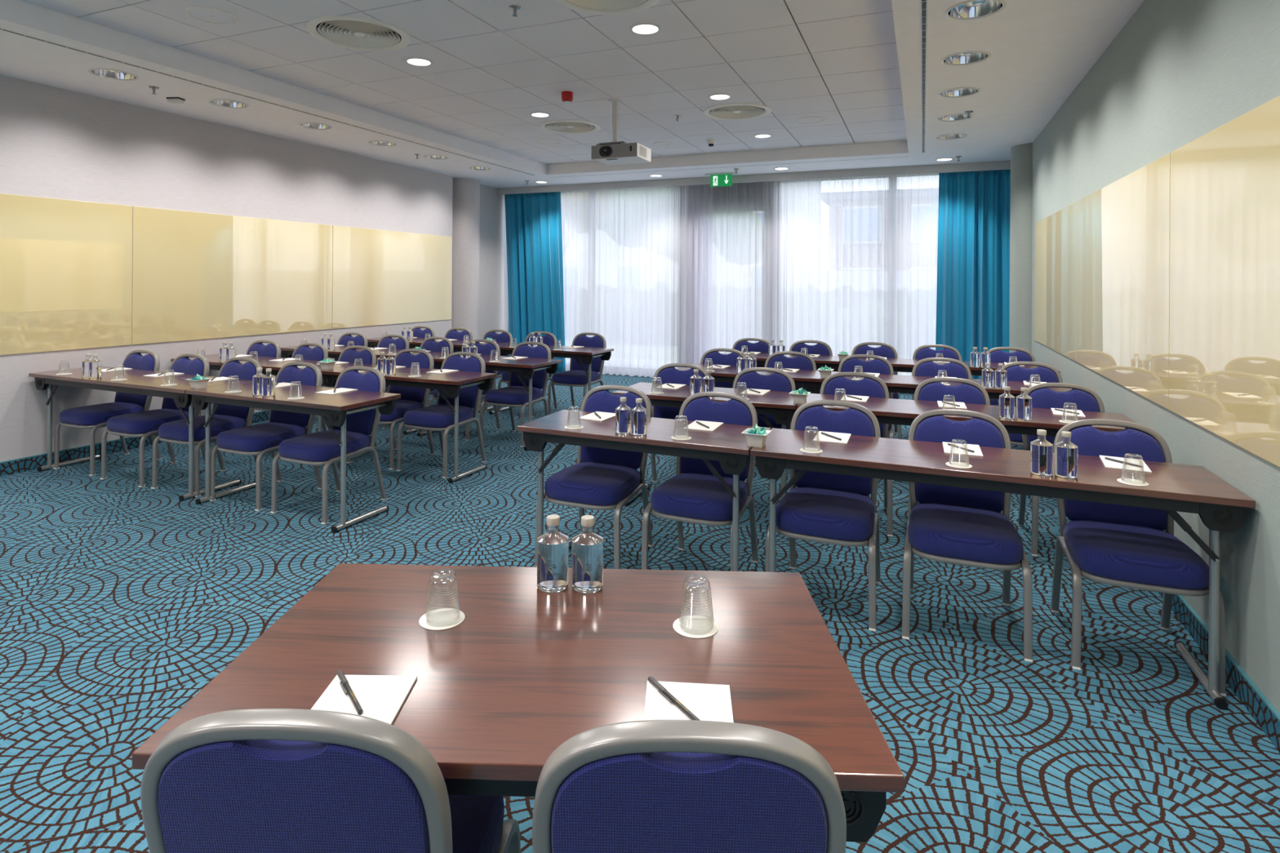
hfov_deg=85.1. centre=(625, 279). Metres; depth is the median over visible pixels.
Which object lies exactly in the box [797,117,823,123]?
grille
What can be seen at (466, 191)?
column
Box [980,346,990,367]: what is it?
water bottle
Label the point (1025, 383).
notepad
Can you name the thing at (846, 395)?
pen
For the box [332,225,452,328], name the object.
board
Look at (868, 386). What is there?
banquet chair
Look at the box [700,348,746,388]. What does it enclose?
banquet chair
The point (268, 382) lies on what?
water bottle
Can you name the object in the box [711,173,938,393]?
sheer curtain
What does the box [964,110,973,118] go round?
sprinkler
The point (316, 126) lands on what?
recessed light
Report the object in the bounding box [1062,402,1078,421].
tumbler
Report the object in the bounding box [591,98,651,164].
projector
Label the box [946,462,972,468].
coaster
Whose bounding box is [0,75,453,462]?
wall
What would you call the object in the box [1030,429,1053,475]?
water bottle
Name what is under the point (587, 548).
water bottle
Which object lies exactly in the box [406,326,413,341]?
water bottle
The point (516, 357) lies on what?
notepad
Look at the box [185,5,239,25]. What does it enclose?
ceiling speaker
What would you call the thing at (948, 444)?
pen
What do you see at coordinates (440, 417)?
banquet chair
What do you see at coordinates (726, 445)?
folding table
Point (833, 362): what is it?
folding table
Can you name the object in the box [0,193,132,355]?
wall panel
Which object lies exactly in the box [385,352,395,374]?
water bottle
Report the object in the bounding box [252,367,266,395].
water bottle
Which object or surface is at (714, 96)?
recessed light
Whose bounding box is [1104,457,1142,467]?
pen
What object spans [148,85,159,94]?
sprinkler
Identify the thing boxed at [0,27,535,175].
ceiling vent
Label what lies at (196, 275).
wall panel
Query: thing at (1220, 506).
folding table
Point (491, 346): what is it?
banquet chair
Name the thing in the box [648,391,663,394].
coaster
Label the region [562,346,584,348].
notepad
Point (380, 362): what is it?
water bottle
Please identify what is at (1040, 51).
ceiling
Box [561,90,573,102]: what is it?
fire alarm
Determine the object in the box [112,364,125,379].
tumbler
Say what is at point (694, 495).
banquet chair
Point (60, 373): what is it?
coaster
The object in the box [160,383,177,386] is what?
coaster
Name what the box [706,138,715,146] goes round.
smoke detector
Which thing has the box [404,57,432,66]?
recessed light
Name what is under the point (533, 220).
drape
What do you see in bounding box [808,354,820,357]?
notepad
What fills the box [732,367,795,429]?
banquet chair
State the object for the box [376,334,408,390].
banquet chair
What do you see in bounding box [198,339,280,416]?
banquet chair
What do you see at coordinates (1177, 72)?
wall
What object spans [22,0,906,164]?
ceiling
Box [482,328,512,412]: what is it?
banquet chair
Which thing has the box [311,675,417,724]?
notepad
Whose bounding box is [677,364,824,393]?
folding table
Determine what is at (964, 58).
recessed light
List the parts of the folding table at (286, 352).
rail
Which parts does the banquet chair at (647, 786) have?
backrest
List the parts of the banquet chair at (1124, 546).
leg, leg, frame, backrest, seat, seat frame, leg, leg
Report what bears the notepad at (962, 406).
on the folding table at (886, 411)
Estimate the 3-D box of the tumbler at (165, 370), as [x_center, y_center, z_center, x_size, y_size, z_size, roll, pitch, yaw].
[-3.106,0.662,4.742,0.074,0.097,0.074,0,0,0]
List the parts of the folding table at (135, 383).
leg, rail, leg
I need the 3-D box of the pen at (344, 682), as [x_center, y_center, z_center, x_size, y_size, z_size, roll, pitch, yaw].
[-0.486,0.721,1.222,0.013,0.009,0.146,0,0,-35]
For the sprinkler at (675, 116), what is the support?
attached to the ceiling at (491, 68)
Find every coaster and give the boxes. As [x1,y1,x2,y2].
[55,373,71,374]
[111,378,127,380]
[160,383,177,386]
[224,390,241,392]
[287,396,304,399]
[408,374,421,377]
[418,608,465,630]
[564,425,583,429]
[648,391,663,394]
[671,435,691,439]
[672,615,718,638]
[800,447,822,453]
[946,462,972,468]
[1058,419,1074,423]
[1116,478,1149,486]
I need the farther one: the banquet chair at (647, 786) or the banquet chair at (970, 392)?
the banquet chair at (970, 392)
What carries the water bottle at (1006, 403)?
on the folding table at (886, 411)
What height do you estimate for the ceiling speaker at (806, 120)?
0.009 m
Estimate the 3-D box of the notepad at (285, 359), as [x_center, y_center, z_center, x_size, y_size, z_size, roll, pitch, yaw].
[-3.032,0.711,6.210,0.148,0.005,0.210,0,0,26]
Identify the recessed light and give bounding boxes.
[88,67,139,80]
[208,98,248,108]
[297,122,332,129]
[367,140,396,146]
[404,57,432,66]
[422,155,448,159]
[468,166,491,170]
[529,111,550,117]
[534,181,547,182]
[629,22,661,35]
[648,174,662,177]
[708,93,731,100]
[753,133,772,137]
[773,167,789,169]
[934,133,967,139]
[935,157,953,160]
[936,113,973,121]
[937,87,980,97]
[940,50,991,66]
[944,0,1006,20]
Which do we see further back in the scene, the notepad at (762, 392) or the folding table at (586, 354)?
the folding table at (586, 354)
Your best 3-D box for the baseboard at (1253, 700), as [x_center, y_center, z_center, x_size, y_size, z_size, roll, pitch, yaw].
[2.039,1.436,2.133,0.014,0.106,11.330,0,0,23]
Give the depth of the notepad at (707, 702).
1.20 m
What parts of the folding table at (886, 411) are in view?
rail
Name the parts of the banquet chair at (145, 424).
leg, seat frame, seat, leg, leg, backrest, frame, leg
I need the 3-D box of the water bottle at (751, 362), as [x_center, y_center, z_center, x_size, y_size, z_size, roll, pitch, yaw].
[0.998,0.656,5.513,0.075,0.168,0.076,0,0,30]
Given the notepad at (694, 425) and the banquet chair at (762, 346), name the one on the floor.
the banquet chair at (762, 346)
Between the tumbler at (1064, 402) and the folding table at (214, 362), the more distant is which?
the folding table at (214, 362)
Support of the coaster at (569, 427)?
on the folding table at (726, 445)
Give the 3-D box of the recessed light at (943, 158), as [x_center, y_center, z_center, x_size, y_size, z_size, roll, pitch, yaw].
[3.829,-1.487,8.373,0.202,0.086,0.202,0,0,23]
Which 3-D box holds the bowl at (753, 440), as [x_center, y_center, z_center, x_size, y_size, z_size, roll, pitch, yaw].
[0.583,0.706,3.099,0.112,0.063,0.112,0,0,25]
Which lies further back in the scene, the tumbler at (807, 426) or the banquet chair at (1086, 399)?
the banquet chair at (1086, 399)
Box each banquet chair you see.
[53,349,161,475]
[99,353,209,487]
[140,708,520,852]
[151,356,263,497]
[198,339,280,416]
[208,361,322,511]
[245,342,328,453]
[270,365,387,524]
[315,345,377,447]
[322,332,367,387]
[346,348,435,470]
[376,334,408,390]
[382,336,453,433]
[396,351,486,478]
[408,325,435,395]
[428,339,501,440]
[444,327,472,352]
[480,341,551,447]
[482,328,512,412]
[497,331,557,417]
[532,720,846,852]
[534,385,653,568]
[547,332,606,414]
[641,391,758,571]
[650,363,710,482]
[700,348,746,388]
[732,337,771,367]
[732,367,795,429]
[754,351,816,466]
[765,400,880,631]
[789,340,832,394]
[819,372,893,537]
[838,354,893,481]
[851,342,901,439]
[902,408,1032,662]
[908,377,990,518]
[911,357,972,399]
[912,344,961,360]
[986,346,1035,405]
[997,361,1062,445]
[1017,382,1105,556]
[1050,418,1226,697]
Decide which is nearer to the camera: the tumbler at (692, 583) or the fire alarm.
the tumbler at (692, 583)
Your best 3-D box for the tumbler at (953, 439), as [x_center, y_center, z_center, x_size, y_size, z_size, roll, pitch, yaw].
[1.335,0.691,2.791,0.074,0.097,0.074,0,0,44]
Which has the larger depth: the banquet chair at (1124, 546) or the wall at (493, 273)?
the wall at (493, 273)
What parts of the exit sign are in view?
panel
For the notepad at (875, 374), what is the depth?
5.49 m
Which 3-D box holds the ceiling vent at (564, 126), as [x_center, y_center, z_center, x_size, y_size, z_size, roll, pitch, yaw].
[-0.588,-1.718,7.386,0.653,0.211,0.653,0,0,33]
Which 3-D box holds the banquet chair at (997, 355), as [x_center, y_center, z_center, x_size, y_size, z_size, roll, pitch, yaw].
[3.461,1.059,6.231,0.474,0.877,0.560,0,0,21]
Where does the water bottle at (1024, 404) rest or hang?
on the folding table at (886, 411)
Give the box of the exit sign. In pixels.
[704,172,737,186]
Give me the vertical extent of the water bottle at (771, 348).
0.168 m
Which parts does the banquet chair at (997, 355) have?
seat, frame, backrest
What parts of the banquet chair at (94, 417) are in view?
leg, seat frame, leg, seat, leg, backrest, frame, leg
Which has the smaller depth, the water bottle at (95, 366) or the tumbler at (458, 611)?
the tumbler at (458, 611)
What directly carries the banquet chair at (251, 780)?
on the floor
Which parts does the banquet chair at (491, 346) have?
leg, seat, leg, backrest, frame, leg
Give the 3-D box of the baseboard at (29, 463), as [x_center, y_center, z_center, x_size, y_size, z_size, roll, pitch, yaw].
[-4.688,1.392,4.902,0.014,0.106,11.150,0,0,23]
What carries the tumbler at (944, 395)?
on the coaster
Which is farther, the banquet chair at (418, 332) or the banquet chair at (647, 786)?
the banquet chair at (418, 332)
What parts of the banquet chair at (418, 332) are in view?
backrest, frame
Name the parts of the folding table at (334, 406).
leg, rail, leg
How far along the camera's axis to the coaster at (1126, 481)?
2.57 m
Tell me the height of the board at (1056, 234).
1.188 m
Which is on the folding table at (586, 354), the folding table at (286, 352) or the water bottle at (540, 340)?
the water bottle at (540, 340)
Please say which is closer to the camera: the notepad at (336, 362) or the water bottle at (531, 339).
the notepad at (336, 362)
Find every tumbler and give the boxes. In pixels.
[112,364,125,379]
[162,369,175,385]
[226,375,239,391]
[288,381,302,398]
[425,568,460,622]
[566,406,581,426]
[673,415,688,437]
[679,577,714,630]
[736,382,747,398]
[802,426,820,450]
[834,388,846,401]
[942,395,955,408]
[948,439,968,466]
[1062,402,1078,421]
[1120,453,1145,484]
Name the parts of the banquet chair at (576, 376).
leg, leg, seat, seat frame, backrest, frame, leg, leg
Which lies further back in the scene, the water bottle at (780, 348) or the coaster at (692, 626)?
the water bottle at (780, 348)
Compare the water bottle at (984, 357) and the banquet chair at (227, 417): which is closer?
the banquet chair at (227, 417)
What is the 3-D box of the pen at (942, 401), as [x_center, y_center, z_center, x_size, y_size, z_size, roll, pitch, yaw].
[1.930,0.737,4.144,0.013,0.009,0.146,0,0,-14]
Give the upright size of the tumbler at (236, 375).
0.097 m
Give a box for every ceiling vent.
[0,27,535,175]
[305,15,411,51]
[538,120,600,133]
[549,155,908,177]
[554,0,660,14]
[702,102,772,119]
[920,0,928,152]
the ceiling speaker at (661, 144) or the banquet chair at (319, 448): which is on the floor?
the banquet chair at (319, 448)
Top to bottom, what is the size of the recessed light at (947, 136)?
0.155 m
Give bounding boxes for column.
[451,177,479,340]
[1008,142,1032,352]
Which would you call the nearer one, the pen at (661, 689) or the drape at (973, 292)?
the pen at (661, 689)
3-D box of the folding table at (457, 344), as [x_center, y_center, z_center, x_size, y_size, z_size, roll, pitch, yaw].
[-2.268,1.089,8.224,1.802,0.741,0.490,0,0,26]
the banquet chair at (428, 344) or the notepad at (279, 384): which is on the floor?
the banquet chair at (428, 344)
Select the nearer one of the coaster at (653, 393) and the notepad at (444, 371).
the coaster at (653, 393)
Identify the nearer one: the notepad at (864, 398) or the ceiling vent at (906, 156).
the notepad at (864, 398)
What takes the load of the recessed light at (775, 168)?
in the ceiling at (1040, 51)
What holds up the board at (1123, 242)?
attached to the wall at (1177, 72)
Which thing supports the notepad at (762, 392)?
on the folding table at (779, 404)
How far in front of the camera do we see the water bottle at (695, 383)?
4.40 m
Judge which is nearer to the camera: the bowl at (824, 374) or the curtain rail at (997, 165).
the bowl at (824, 374)
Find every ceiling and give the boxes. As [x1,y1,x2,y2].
[0,0,1144,187]
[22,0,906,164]
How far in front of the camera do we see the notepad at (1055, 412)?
3.89 m
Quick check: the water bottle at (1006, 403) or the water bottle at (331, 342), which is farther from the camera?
the water bottle at (331, 342)
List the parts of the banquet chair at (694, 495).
leg, leg, seat frame, seat, backrest, frame, leg, leg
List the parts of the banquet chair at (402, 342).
backrest, frame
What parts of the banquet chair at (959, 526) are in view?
leg, leg, backrest, frame, seat, seat frame, leg, leg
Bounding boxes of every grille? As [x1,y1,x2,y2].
[639,145,646,157]
[655,142,668,145]
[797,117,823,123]
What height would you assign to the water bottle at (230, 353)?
0.168 m
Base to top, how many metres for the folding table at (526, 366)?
0.741 m
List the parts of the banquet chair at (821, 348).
backrest, frame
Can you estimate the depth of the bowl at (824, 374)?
5.26 m
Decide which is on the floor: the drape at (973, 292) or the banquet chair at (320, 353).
the banquet chair at (320, 353)
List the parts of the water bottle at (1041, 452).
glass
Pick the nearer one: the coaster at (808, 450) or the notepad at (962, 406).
the coaster at (808, 450)
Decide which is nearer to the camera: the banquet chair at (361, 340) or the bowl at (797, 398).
the bowl at (797, 398)
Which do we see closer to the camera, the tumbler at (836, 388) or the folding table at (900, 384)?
the tumbler at (836, 388)
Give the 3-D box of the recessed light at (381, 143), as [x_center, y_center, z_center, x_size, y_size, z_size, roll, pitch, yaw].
[-2.653,-1.564,7.602,0.300,0.155,0.300,0,0,23]
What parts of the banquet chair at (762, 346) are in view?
frame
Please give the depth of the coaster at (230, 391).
4.47 m
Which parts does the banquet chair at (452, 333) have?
frame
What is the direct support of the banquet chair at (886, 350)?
on the floor
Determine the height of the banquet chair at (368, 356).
0.877 m
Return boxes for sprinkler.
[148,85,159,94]
[508,4,520,16]
[674,115,680,121]
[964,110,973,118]
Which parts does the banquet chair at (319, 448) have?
leg, seat, seat frame, leg, leg, backrest, frame, leg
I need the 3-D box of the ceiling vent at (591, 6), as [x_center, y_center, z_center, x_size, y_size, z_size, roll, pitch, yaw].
[-0.108,-1.715,3.920,0.653,0.211,0.653,0,0,13]
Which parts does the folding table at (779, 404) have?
rail, leg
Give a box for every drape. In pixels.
[504,191,565,372]
[935,169,1010,379]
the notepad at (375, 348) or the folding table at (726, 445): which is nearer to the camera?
the folding table at (726, 445)
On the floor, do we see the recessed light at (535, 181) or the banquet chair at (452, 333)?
the banquet chair at (452, 333)
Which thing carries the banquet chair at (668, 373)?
on the floor
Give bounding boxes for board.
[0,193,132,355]
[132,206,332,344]
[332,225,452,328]
[1034,201,1077,361]
[1076,152,1170,409]
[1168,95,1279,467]
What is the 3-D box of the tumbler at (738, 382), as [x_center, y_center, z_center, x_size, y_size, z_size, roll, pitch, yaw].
[0.720,0.687,4.330,0.074,0.097,0.074,0,0,25]
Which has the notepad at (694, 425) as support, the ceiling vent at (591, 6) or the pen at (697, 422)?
the pen at (697, 422)
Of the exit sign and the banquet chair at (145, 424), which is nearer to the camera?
the banquet chair at (145, 424)
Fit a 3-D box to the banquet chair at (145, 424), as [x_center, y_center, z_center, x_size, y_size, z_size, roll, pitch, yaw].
[-3.500,1.014,5.219,0.474,0.877,0.560,0,0,24]
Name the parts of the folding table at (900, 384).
rail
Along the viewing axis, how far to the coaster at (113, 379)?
4.97 m
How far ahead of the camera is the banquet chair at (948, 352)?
6.65 m
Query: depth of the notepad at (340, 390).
4.48 m
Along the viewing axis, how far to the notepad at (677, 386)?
4.78 m
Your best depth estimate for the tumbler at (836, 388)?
4.10 m
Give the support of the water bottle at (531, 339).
on the folding table at (586, 354)
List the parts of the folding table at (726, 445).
leg, rail, leg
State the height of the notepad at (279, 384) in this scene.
0.005 m
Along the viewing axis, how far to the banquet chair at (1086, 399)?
4.12 m
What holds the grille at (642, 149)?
attached to the projector
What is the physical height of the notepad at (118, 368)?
0.005 m
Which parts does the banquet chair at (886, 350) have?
backrest, frame, seat, leg, leg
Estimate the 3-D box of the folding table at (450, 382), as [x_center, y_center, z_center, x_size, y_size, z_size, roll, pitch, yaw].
[-1.721,1.093,5.469,1.352,0.741,0.490,0,0,24]
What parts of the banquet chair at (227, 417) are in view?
leg, seat frame, seat, leg, leg, backrest, frame, leg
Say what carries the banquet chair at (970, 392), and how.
on the floor
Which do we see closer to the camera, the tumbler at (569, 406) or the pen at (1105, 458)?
the pen at (1105, 458)
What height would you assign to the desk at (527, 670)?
0.741 m
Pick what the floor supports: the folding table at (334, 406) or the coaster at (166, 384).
the folding table at (334, 406)
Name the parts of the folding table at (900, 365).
rail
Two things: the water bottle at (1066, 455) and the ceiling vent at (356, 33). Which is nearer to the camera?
the water bottle at (1066, 455)
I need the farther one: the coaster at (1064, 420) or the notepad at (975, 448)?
the coaster at (1064, 420)
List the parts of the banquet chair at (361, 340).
backrest, frame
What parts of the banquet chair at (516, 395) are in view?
leg, leg, seat, seat frame, leg, backrest, frame, leg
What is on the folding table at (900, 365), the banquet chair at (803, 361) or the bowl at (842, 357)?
the bowl at (842, 357)
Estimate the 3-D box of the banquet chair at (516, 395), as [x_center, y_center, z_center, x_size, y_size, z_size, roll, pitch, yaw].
[-1.004,1.030,6.470,0.474,0.877,0.560,0,0,25]
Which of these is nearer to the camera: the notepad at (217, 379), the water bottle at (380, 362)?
the notepad at (217, 379)
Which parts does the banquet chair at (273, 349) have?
backrest, frame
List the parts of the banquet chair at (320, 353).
seat frame, backrest, frame, leg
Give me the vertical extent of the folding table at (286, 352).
0.741 m
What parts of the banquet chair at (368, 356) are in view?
backrest, frame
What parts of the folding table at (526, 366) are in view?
rail, leg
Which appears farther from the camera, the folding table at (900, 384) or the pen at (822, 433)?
the folding table at (900, 384)
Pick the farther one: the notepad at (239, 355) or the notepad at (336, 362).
the notepad at (239, 355)
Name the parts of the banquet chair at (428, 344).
leg, backrest, frame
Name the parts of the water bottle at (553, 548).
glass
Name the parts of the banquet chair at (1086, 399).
leg, leg, backrest, frame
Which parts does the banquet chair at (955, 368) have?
backrest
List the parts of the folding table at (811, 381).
rail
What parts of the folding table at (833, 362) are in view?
rail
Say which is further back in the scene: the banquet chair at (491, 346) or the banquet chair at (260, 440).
the banquet chair at (491, 346)
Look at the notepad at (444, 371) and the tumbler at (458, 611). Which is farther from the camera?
the notepad at (444, 371)
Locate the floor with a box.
[0,372,1279,852]
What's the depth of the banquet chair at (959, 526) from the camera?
2.97 m
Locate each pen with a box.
[337,669,363,715]
[648,675,700,720]
[695,421,709,428]
[821,431,841,439]
[846,395,862,399]
[942,400,959,406]
[947,443,974,453]
[1054,408,1079,414]
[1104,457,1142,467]
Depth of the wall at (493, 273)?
11.16 m
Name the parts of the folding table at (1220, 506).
leg, rail, leg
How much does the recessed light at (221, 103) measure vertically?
0.155 m
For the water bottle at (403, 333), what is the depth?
8.18 m
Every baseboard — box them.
[0,390,386,476]
[1157,591,1279,752]
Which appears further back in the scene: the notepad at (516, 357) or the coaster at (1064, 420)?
the notepad at (516, 357)
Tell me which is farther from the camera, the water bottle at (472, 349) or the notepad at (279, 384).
the water bottle at (472, 349)
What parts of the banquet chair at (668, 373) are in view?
leg, backrest, frame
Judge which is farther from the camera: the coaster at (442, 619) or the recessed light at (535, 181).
the recessed light at (535, 181)
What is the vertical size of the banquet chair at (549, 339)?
0.877 m
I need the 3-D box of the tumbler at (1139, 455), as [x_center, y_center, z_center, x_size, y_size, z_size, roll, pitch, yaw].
[1.871,0.694,2.570,0.074,0.097,0.074,0,0,9]
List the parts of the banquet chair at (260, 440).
leg, seat frame, seat, leg, leg, backrest, frame, leg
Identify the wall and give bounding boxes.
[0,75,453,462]
[479,184,509,339]
[1031,0,1279,714]
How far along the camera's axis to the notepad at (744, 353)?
7.03 m
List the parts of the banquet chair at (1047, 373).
seat, seat frame, frame, backrest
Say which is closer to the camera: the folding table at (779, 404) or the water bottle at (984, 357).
the folding table at (779, 404)
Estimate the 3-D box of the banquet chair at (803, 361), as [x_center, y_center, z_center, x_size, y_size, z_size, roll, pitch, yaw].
[1.312,1.045,5.696,0.474,0.877,0.560,0,0,21]
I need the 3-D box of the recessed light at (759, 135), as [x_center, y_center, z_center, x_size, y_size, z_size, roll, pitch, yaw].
[1.531,-1.647,7.782,0.202,0.086,0.202,0,0,23]
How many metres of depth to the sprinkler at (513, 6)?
4.14 m
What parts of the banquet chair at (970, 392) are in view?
leg, backrest, frame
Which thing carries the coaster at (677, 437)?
on the folding table at (726, 445)
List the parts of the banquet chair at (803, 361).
backrest, frame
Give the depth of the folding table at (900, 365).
6.22 m
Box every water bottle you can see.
[81,353,94,377]
[88,354,102,377]
[219,342,229,361]
[226,342,235,360]
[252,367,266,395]
[262,368,275,395]
[320,333,328,347]
[326,333,334,350]
[377,351,386,373]
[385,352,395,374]
[400,326,408,337]
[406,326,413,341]
[462,341,470,358]
[469,341,477,356]
[528,332,535,346]
[535,333,542,346]
[537,514,568,592]
[571,515,603,593]
[615,396,631,433]
[631,398,646,435]
[689,368,702,395]
[702,369,714,397]
[736,351,746,373]
[746,351,756,372]
[768,339,776,356]
[777,340,785,355]
[970,346,979,366]
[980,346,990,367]
[982,362,993,387]
[994,363,1007,388]
[999,386,1014,418]
[1015,387,1031,420]
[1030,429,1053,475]
[1054,431,1078,478]
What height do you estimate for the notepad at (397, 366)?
0.005 m
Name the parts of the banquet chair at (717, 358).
frame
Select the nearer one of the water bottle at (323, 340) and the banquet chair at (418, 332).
the water bottle at (323, 340)
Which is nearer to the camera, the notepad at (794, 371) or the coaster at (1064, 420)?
the coaster at (1064, 420)
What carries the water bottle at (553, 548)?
on the desk at (527, 670)
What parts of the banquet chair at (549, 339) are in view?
leg, seat, leg, backrest, frame, leg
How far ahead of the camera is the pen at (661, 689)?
1.20 m
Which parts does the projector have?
len glass, panel, ceiling plate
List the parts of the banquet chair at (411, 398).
seat frame, leg, leg, seat, backrest, frame, leg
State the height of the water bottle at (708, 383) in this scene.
0.168 m
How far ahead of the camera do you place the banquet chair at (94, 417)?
5.40 m
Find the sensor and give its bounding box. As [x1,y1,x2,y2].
[166,97,185,103]
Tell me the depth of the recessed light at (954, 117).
6.34 m
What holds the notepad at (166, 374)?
on the folding table at (135, 383)
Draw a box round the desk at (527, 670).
[132,563,904,842]
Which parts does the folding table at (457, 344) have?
rail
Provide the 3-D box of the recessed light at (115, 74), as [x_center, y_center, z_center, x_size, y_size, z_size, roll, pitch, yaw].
[-3.727,-1.571,5.082,0.300,0.155,0.300,0,0,23]
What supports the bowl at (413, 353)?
on the folding table at (526, 366)
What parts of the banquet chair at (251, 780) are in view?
backrest, seat, leg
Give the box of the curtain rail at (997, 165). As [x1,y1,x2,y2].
[497,160,1010,194]
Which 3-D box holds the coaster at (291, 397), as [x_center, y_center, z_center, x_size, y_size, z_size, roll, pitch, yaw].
[-2.010,0.720,4.248,0.096,0.002,0.096,0,0,23]
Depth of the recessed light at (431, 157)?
8.55 m
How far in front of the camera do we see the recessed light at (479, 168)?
9.38 m
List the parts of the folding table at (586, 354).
rail, leg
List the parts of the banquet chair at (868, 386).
backrest, frame, leg, leg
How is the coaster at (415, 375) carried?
on the folding table at (450, 382)
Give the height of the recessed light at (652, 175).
0.086 m
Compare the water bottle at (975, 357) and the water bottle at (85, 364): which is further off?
the water bottle at (975, 357)
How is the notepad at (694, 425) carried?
on the folding table at (726, 445)
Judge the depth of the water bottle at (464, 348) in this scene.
6.31 m
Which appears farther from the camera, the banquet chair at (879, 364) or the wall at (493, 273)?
the wall at (493, 273)
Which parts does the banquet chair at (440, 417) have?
leg, seat, seat frame, leg, leg, backrest, frame, leg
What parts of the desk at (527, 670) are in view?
rail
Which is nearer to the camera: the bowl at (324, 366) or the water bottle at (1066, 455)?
the water bottle at (1066, 455)
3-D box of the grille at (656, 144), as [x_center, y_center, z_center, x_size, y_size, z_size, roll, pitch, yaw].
[0.431,-1.614,8.256,0.166,0.002,0.166,0,0,23]
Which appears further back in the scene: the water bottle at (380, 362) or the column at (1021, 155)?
the column at (1021, 155)
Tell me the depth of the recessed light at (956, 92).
5.52 m
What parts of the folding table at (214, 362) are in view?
rail, leg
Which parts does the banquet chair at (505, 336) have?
leg, backrest, frame, seat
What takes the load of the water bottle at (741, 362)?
on the folding table at (811, 381)
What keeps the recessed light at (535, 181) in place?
in the ceiling at (1040, 51)
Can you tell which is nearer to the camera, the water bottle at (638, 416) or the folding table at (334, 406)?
the water bottle at (638, 416)
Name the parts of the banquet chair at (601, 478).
leg, leg, seat frame, seat, backrest, frame, leg, leg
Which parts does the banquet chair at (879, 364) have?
backrest, frame, leg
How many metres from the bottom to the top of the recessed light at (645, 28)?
0.086 m
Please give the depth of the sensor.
5.72 m
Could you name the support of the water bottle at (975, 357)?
on the folding table at (900, 365)
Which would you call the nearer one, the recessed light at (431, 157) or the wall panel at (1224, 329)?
the wall panel at (1224, 329)
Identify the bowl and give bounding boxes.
[186,377,212,389]
[316,360,337,369]
[411,349,425,355]
[741,427,772,448]
[789,391,810,404]
[817,368,834,377]
[836,352,849,360]
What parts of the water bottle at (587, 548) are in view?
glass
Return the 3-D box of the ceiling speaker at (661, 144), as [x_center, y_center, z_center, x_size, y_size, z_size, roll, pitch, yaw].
[0.431,-1.612,8.256,0.200,0.009,0.200,0,0,23]
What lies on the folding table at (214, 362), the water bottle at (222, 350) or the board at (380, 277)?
the water bottle at (222, 350)
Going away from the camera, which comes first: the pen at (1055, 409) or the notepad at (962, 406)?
the pen at (1055, 409)
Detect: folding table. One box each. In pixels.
[28,366,249,501]
[170,353,360,431]
[185,380,400,533]
[280,346,444,434]
[320,364,496,483]
[367,337,506,413]
[417,352,561,450]
[488,342,613,414]
[517,409,770,571]
[613,382,797,506]
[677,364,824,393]
[722,351,840,371]
[750,427,1255,709]
[796,393,1137,436]
[823,371,1072,399]
[857,357,1059,376]
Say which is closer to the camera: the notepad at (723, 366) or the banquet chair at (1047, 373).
the banquet chair at (1047, 373)
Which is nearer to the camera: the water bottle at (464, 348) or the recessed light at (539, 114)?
the water bottle at (464, 348)
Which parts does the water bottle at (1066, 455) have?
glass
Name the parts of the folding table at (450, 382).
rail, leg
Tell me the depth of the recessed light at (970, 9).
3.87 m
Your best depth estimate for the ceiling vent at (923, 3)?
4.68 m
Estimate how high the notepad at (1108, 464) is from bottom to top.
0.005 m
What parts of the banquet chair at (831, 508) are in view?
leg, leg, seat frame, seat, backrest, frame, leg, leg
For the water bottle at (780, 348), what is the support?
on the folding table at (833, 362)
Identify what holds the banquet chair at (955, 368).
on the floor
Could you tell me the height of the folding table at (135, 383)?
0.741 m
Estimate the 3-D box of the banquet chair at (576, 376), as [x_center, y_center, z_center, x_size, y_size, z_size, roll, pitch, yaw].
[-0.519,1.034,7.672,0.474,0.877,0.560,0,0,26]
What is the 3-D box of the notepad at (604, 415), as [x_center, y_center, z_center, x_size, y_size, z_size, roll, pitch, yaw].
[-0.142,0.730,3.733,0.148,0.005,0.210,0,0,27]
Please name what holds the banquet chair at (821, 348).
on the floor
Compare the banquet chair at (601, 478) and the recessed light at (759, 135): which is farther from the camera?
the recessed light at (759, 135)
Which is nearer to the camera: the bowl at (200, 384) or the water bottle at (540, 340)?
the bowl at (200, 384)
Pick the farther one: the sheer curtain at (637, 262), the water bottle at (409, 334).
the sheer curtain at (637, 262)
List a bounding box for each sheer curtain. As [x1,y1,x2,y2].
[560,184,712,377]
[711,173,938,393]
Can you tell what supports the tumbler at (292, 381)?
on the coaster at (291, 397)
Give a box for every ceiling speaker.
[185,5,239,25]
[653,142,670,146]
[795,116,825,124]
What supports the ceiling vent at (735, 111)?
in the ceiling at (491, 68)
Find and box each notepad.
[101,367,132,372]
[142,372,184,377]
[208,377,235,382]
[235,354,252,356]
[269,358,300,361]
[275,382,296,388]
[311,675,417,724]
[315,387,357,395]
[317,361,348,364]
[370,347,387,350]
[374,365,405,368]
[426,368,458,373]
[501,355,528,359]
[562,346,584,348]
[577,411,615,421]
[643,680,733,722]
[656,382,686,389]
[683,420,724,431]
[706,364,730,368]
[740,388,770,395]
[743,351,760,354]
[779,368,799,373]
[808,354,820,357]
[813,431,851,444]
[840,395,869,402]
[864,372,879,377]
[937,400,966,408]
[942,441,982,457]
[1023,381,1046,385]
[1050,408,1085,417]
[1099,455,1151,473]

